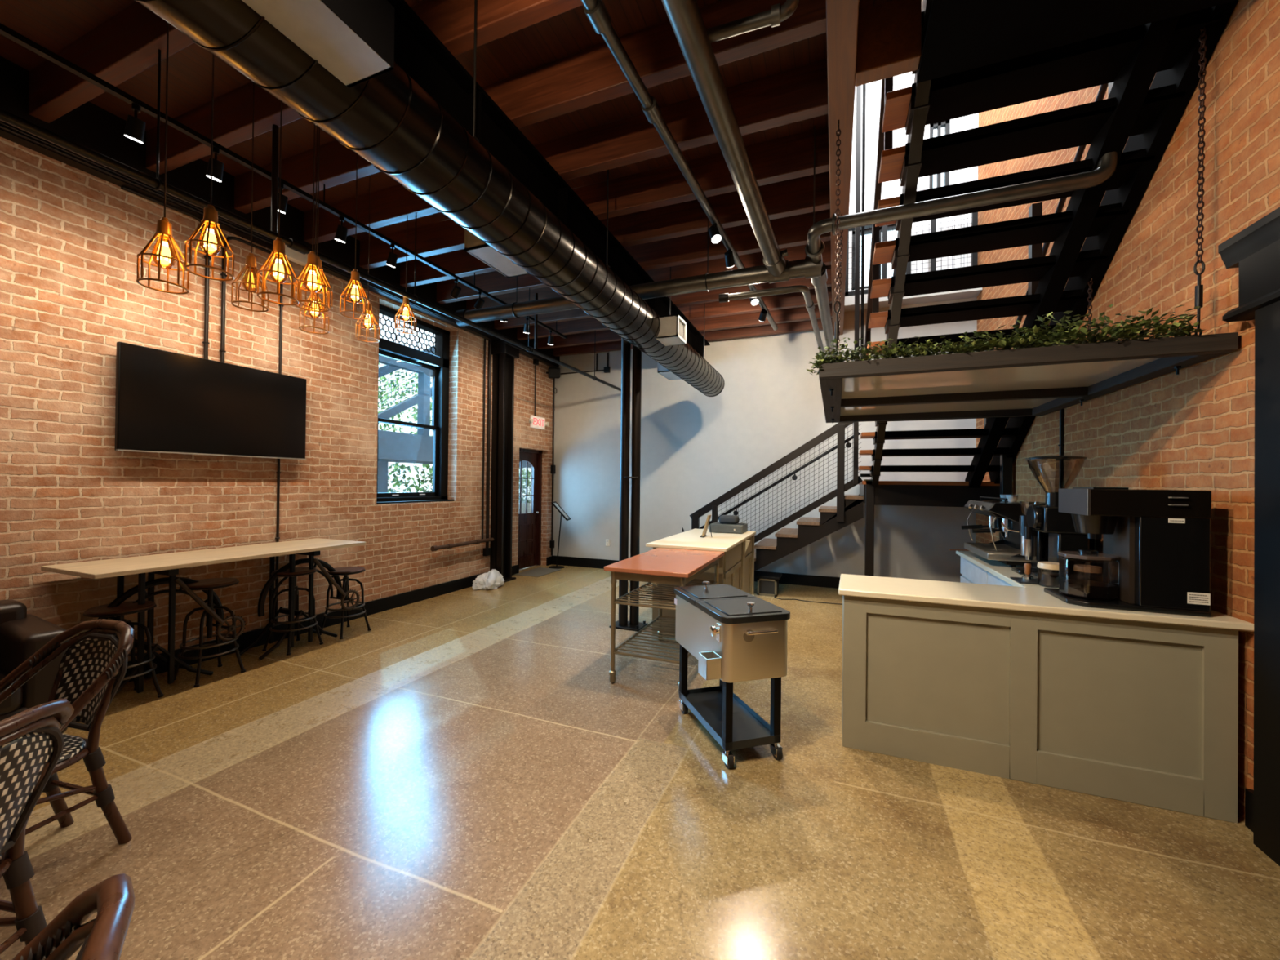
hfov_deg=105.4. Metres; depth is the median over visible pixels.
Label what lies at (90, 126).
ceiling beam
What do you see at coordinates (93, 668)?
bistro chair
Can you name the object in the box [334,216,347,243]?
spotlight
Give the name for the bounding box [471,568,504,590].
plastic bag
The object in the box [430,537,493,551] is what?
pipe
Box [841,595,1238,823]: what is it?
base cabinet
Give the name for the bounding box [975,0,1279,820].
wall
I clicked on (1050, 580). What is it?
glass jar
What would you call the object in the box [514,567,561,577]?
door mat
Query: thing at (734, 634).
cart
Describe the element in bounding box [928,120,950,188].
window
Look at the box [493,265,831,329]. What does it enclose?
joist
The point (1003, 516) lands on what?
espresso machine
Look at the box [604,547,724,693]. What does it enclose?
kitchen cart
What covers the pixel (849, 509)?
staircase
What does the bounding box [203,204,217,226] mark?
socket
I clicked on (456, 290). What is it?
spotlight
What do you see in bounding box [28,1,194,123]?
joist
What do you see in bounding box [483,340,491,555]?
conduit
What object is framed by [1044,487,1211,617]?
coffee brewer
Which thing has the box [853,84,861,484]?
post
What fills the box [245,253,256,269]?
socket
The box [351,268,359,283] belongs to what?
socket
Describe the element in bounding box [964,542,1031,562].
drip tray
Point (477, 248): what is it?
supply register
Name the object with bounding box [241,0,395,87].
supply register
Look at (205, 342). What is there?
conduit
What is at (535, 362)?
conduit
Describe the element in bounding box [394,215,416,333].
cage pendant
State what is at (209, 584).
bar stool
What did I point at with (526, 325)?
spotlight
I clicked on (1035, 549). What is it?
coffee grinder
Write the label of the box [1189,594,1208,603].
print
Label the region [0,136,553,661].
wall
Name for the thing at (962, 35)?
landing
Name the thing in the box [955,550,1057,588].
countertop
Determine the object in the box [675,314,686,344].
grille
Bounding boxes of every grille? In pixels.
[464,228,507,277]
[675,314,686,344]
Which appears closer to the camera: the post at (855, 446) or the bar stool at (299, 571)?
the bar stool at (299, 571)
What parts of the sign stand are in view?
frame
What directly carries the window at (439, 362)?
in the wall at (71, 238)
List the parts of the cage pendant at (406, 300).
bulb, cord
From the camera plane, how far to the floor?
2.17 m
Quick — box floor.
[0,564,1279,959]
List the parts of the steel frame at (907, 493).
post, frame, post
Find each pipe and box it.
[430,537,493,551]
[454,217,821,326]
[580,0,777,330]
[661,0,799,276]
[719,284,825,356]
[804,125,1118,267]
[810,262,835,355]
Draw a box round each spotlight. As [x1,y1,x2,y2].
[124,102,146,143]
[205,146,224,182]
[277,182,288,213]
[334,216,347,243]
[386,244,398,267]
[449,278,461,298]
[474,291,484,309]
[500,318,507,322]
[523,317,528,333]
[547,330,553,345]
[708,222,721,243]
[724,248,734,267]
[749,297,758,305]
[758,308,767,321]
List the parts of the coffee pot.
lid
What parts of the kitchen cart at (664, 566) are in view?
leg, leg, leg, leg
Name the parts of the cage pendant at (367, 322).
bulb, cord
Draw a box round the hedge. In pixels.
[387,462,432,493]
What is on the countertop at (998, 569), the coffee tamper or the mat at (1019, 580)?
the mat at (1019, 580)
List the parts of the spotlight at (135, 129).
stem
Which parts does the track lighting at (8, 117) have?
hanger rod, hanger rod, hanger rod, hanger rod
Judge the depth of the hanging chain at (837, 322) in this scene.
3.05 m
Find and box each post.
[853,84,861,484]
[860,84,866,357]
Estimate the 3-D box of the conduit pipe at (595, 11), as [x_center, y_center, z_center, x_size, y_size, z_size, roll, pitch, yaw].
[0.421,-2.033,3.463,0.089,0.082,6.508,0,0,25]
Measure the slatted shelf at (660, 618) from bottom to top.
0.022 m
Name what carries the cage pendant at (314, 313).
hanging from the ceiling
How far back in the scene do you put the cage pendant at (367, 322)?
3.98 m
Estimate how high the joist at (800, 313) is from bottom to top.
0.280 m
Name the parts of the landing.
edge plate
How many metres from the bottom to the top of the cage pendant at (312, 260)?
1.629 m
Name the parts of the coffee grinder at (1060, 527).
spout, hopper lid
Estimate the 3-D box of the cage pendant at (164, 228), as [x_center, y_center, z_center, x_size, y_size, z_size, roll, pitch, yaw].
[-2.155,-1.745,2.220,0.174,1.739,0.174,0,0,22]
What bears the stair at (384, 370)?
attached to the porch
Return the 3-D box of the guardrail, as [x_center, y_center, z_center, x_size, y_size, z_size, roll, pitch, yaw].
[3.790,-3.104,6.875,1.685,1.180,0.280,0,0,22]
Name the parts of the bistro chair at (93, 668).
leg, seat, panel, leg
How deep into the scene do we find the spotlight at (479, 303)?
5.49 m
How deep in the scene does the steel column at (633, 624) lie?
5.20 m
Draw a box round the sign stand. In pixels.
[548,501,570,568]
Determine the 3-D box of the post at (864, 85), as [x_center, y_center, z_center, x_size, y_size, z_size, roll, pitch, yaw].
[2.280,-3.788,4.961,0.027,5.530,0.030,0,0,22]
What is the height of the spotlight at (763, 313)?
0.140 m
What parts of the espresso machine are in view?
cup rail, panel, spout, trim rail, panel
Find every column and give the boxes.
[489,340,520,582]
[608,300,647,631]
[826,0,859,335]
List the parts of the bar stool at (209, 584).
leg, leg, screw post, seat, leg, leg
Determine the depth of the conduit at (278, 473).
4.64 m
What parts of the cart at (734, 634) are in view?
leg, knob, lid, lid panel, leg, leg, tank, lid, lid panel, knob, handle, leg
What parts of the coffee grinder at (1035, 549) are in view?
spout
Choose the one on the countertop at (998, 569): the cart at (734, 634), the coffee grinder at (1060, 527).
the coffee grinder at (1060, 527)
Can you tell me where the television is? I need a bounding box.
[114,342,306,459]
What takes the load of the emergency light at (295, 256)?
attached to the wall at (71, 238)
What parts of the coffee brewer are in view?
control panel, plate, splash panel, handle, handle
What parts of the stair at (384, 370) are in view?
stair rail, stair rail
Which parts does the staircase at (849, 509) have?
newel post, newel post, handrail, rail, rail, newel post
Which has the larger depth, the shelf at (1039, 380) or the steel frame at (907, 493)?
the steel frame at (907, 493)
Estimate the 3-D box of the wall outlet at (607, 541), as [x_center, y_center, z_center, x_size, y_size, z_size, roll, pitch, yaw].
[-0.581,1.120,8.724,0.070,0.120,0.018,0,0,22]
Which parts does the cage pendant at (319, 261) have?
cord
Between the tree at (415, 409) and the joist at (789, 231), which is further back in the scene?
the tree at (415, 409)
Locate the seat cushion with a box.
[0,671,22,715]
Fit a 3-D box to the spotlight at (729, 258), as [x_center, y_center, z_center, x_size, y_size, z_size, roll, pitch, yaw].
[0.778,-1.927,4.241,0.080,0.144,0.134,0,0,22]
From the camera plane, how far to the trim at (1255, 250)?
2.07 m
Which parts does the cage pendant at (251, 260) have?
bulb, cord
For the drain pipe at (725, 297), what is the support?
attached to the wall at (696, 447)
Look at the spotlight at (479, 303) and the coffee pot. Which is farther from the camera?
the spotlight at (479, 303)
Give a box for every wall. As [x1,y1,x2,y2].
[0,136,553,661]
[551,71,977,582]
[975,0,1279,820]
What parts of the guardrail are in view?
post, rail, rail, post, post, post, post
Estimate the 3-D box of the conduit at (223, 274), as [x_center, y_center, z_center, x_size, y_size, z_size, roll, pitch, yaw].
[-3.531,-1.532,4.393,0.048,1.224,0.428,0,0,22]
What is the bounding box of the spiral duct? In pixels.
[134,0,724,396]
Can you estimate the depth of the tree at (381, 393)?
13.57 m
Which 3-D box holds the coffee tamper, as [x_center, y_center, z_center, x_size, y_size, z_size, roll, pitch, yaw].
[2.503,0.591,3.148,0.058,0.108,0.058,0,0,22]
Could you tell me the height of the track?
0.190 m
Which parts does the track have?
hanger rod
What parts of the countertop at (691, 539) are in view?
drawer, cash drawer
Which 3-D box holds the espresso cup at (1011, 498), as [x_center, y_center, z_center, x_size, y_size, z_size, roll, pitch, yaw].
[3.021,0.150,3.958,0.084,0.055,0.083,0,0,22]
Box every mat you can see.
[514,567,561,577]
[1009,577,1039,584]
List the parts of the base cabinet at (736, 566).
door, drawer, door, drawer, door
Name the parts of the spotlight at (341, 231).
stem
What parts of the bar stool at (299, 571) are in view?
leg, leg, seat, screw post, leg, leg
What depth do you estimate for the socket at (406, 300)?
4.24 m
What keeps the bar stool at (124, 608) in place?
on the floor
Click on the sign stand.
(554, 504)
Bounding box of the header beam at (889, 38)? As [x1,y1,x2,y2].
[855,0,921,86]
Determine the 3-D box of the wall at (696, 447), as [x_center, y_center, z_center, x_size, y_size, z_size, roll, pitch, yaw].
[1.509,-2.491,8.042,7.390,8.200,0.200,0,0,22]
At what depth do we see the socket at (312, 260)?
2.74 m
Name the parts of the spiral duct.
hanger rod, hanger rod, hanger rod, hanger rod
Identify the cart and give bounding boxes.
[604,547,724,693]
[673,581,790,768]
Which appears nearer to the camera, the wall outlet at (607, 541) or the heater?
the heater
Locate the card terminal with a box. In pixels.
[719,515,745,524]
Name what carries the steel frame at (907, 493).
on the floor
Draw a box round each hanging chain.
[833,120,840,355]
[836,213,843,352]
[1087,278,1093,341]
[1193,26,1206,334]
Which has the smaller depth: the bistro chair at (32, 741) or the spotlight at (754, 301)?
the bistro chair at (32, 741)
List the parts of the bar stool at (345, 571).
leg, leg, seat, screw post, leg, leg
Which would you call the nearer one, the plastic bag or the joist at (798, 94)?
the joist at (798, 94)
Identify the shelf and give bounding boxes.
[613,615,691,663]
[614,578,717,610]
[679,685,780,751]
[818,332,1238,423]
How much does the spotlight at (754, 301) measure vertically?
0.149 m
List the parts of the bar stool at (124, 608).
seat, screw post, leg, leg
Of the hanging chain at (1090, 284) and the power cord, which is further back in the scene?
the power cord
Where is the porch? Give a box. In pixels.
[377,355,433,493]
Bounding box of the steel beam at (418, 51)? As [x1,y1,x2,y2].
[387,0,710,357]
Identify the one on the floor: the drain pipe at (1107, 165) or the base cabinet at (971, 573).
the base cabinet at (971, 573)
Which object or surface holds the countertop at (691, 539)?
on the base cabinet at (736, 566)
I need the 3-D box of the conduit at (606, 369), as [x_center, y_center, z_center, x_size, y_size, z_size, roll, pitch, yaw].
[-1.045,-2.106,8.923,1.080,0.355,0.060,0,0,22]
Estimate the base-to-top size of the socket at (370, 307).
0.087 m
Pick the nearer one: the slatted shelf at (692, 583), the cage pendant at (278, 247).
the cage pendant at (278, 247)
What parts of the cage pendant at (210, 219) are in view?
bulb, cord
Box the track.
[0,22,566,338]
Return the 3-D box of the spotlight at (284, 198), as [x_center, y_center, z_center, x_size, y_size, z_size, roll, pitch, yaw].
[-2.607,-2.044,3.539,0.112,0.203,0.080,0,0,22]
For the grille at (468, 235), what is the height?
0.198 m
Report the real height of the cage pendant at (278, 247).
1.684 m
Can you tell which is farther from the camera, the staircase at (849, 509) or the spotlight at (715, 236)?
the staircase at (849, 509)
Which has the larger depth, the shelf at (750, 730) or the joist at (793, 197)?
the joist at (793, 197)
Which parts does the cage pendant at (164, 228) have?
bulb, cord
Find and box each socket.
[156,217,172,238]
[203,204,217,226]
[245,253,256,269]
[272,237,284,256]
[306,250,318,267]
[314,256,322,269]
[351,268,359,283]
[366,300,371,311]
[402,297,408,305]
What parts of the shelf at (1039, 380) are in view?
rail, panel, rail, panel, rail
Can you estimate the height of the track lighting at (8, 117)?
0.765 m
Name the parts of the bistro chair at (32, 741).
leg, panel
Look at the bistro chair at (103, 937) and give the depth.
0.77 m
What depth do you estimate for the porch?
9.53 m
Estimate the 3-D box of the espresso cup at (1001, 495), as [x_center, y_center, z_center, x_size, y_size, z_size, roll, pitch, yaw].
[3.077,0.152,4.098,0.084,0.055,0.083,0,0,22]
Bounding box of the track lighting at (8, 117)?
[0,48,621,391]
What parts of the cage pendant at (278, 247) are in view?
bulb, cord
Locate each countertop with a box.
[645,522,755,551]
[838,573,1253,631]
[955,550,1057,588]
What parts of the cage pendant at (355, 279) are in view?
bulb, cord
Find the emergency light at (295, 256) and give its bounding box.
[284,244,311,268]
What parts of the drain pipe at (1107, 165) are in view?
hanger rod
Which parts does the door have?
pane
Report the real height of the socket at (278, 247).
0.087 m
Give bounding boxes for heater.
[755,571,782,596]
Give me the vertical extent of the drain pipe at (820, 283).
0.130 m
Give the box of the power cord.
[774,596,842,604]
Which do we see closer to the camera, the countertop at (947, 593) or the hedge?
the countertop at (947, 593)
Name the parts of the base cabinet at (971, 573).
door, drawer, drawer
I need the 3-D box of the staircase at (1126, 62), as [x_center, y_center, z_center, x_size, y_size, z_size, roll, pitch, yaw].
[2.796,-1.810,4.189,1.510,3.857,4.145,0,0,22]
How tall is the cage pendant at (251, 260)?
1.599 m
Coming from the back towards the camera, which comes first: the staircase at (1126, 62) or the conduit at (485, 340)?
the conduit at (485, 340)
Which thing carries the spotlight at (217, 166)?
attached to the track
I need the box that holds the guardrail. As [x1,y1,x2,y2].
[844,212,982,311]
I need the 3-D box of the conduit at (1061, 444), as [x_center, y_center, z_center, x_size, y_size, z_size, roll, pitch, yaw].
[3.555,-0.169,4.114,0.046,1.650,0.045,0,0,22]
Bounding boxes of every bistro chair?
[0,618,134,844]
[0,697,74,954]
[11,873,134,959]
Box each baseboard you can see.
[124,555,551,682]
[551,555,839,588]
[1244,788,1253,831]
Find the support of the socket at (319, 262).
attached to the cage pendant at (319, 261)
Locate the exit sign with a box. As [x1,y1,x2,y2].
[528,415,548,429]
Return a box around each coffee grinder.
[1011,501,1048,574]
[1024,455,1088,578]
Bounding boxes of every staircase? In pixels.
[681,422,863,571]
[857,0,1238,488]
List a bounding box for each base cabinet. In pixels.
[652,534,754,636]
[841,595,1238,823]
[960,556,1012,586]
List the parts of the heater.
frame, lid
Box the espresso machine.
[960,496,1096,567]
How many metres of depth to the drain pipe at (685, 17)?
2.34 m
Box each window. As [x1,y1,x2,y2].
[376,304,454,504]
[852,224,895,290]
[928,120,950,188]
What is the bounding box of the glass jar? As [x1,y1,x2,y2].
[1036,561,1058,588]
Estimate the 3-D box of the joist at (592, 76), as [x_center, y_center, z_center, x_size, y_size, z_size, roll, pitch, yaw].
[-1.256,-2.452,3.343,4.780,0.280,0.090,0,0,22]
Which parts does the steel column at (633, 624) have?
plate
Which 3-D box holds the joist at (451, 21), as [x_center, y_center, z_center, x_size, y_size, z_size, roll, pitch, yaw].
[-1.472,-2.458,2.805,4.780,0.280,0.090,0,0,22]
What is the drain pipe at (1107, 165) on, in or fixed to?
hanging from the ceiling
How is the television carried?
attached to the wall at (71, 238)
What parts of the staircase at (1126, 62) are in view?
baluster post, rail, baluster post, baluster post, baluster post, baluster post, handrail, baluster post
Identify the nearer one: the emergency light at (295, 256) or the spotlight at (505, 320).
the emergency light at (295, 256)
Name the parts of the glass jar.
lid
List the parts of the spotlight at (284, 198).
stem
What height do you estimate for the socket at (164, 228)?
0.087 m
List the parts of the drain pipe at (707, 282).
hanger rod, hanger rod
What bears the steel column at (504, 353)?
on the floor
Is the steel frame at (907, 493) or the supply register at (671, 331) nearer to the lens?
the supply register at (671, 331)
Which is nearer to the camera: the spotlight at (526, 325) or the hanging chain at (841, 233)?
the hanging chain at (841, 233)
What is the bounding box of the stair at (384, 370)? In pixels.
[377,345,435,423]
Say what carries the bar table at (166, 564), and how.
on the floor
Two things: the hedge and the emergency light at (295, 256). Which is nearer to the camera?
the emergency light at (295, 256)
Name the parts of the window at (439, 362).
sash, sash, sill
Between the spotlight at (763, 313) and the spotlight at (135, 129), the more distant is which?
the spotlight at (763, 313)
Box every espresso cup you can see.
[1000,494,1008,501]
[1005,494,1018,502]
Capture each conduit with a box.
[120,186,211,359]
[218,236,271,362]
[275,257,284,624]
[481,338,486,539]
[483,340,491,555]
[533,359,538,416]
[549,377,555,555]
[560,352,609,374]
[1057,408,1064,488]
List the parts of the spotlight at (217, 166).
stem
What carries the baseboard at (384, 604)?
attached to the wall at (71, 238)
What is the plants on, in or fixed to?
on the shelf at (1039, 380)
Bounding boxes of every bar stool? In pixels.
[83,600,163,697]
[173,577,245,687]
[262,566,323,655]
[319,566,371,639]
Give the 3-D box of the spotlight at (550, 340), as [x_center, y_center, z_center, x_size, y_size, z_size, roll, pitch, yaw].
[-1.264,-2.008,6.888,0.079,0.204,0.113,1,0,-16]
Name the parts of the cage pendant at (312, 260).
bulb, cord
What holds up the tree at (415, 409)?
on the ground
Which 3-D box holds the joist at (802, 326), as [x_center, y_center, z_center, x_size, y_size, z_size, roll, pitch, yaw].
[0.647,-2.401,8.085,4.780,0.280,0.090,0,0,22]
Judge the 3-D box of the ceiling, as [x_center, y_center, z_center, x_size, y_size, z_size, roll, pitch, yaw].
[-0.455,-2.650,3.067,6.730,0.130,10.500,0,0,22]
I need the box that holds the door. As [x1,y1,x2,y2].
[517,448,542,569]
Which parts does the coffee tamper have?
handle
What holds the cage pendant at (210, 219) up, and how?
hanging from the ceiling
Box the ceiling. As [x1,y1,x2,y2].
[0,0,892,240]
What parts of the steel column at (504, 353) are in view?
plate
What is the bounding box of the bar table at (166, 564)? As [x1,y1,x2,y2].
[40,537,366,694]
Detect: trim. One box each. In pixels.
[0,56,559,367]
[1217,207,1279,866]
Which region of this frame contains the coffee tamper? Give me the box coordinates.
[1022,563,1033,580]
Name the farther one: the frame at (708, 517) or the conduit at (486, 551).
the conduit at (486, 551)
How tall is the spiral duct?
1.335 m
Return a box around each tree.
[377,363,406,430]
[377,368,433,469]
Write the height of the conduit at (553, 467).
3.380 m
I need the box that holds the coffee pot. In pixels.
[1057,549,1120,600]
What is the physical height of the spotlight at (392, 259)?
0.203 m
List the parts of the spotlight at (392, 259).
stem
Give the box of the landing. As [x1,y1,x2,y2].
[916,0,1236,83]
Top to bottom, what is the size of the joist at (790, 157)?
0.280 m
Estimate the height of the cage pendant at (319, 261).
1.489 m
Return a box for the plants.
[806,304,1204,374]
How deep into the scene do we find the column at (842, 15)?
2.91 m
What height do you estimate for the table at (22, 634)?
0.780 m
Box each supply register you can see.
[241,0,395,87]
[465,230,528,277]
[655,314,684,346]
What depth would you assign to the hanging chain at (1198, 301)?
2.44 m
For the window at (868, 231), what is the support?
in the wall at (696, 447)
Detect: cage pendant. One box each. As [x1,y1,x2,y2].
[136,22,189,294]
[184,53,234,280]
[231,83,269,311]
[257,101,298,305]
[293,124,330,312]
[298,125,329,334]
[300,128,333,310]
[339,153,369,319]
[355,174,379,342]
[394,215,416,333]
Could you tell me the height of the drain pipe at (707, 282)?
0.644 m
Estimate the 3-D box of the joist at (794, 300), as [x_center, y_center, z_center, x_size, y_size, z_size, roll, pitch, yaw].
[0.237,-2.412,7.064,4.780,0.280,0.090,0,0,22]
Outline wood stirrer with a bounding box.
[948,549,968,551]
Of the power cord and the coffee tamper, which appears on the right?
the coffee tamper
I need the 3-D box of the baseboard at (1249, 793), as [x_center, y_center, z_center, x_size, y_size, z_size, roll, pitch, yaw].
[3.650,1.524,4.381,0.025,0.170,4.920,0,0,22]
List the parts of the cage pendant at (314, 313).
bulb, cord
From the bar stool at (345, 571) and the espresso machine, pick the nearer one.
the espresso machine
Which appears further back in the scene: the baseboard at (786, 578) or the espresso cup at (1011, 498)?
the baseboard at (786, 578)
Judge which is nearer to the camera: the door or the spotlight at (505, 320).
the spotlight at (505, 320)
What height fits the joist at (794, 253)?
0.280 m
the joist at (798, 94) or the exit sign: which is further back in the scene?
the exit sign
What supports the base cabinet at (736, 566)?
on the floor
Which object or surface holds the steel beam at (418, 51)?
on the steel column at (633, 624)
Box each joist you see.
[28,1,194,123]
[145,0,582,174]
[234,0,826,213]
[303,58,827,244]
[359,126,829,269]
[400,171,830,287]
[436,208,831,303]
[466,240,831,310]
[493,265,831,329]
[516,286,831,340]
[537,303,831,349]
[553,317,832,356]
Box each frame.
[700,514,711,537]
[857,454,1012,576]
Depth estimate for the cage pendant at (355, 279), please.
3.30 m
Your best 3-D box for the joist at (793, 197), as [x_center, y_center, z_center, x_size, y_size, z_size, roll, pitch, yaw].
[-0.616,-2.435,4.939,4.780,0.280,0.090,0,0,22]
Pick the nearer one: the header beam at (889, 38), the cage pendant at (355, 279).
the header beam at (889, 38)
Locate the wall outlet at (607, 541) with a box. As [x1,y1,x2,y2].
[605,538,609,546]
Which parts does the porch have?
wall panel, post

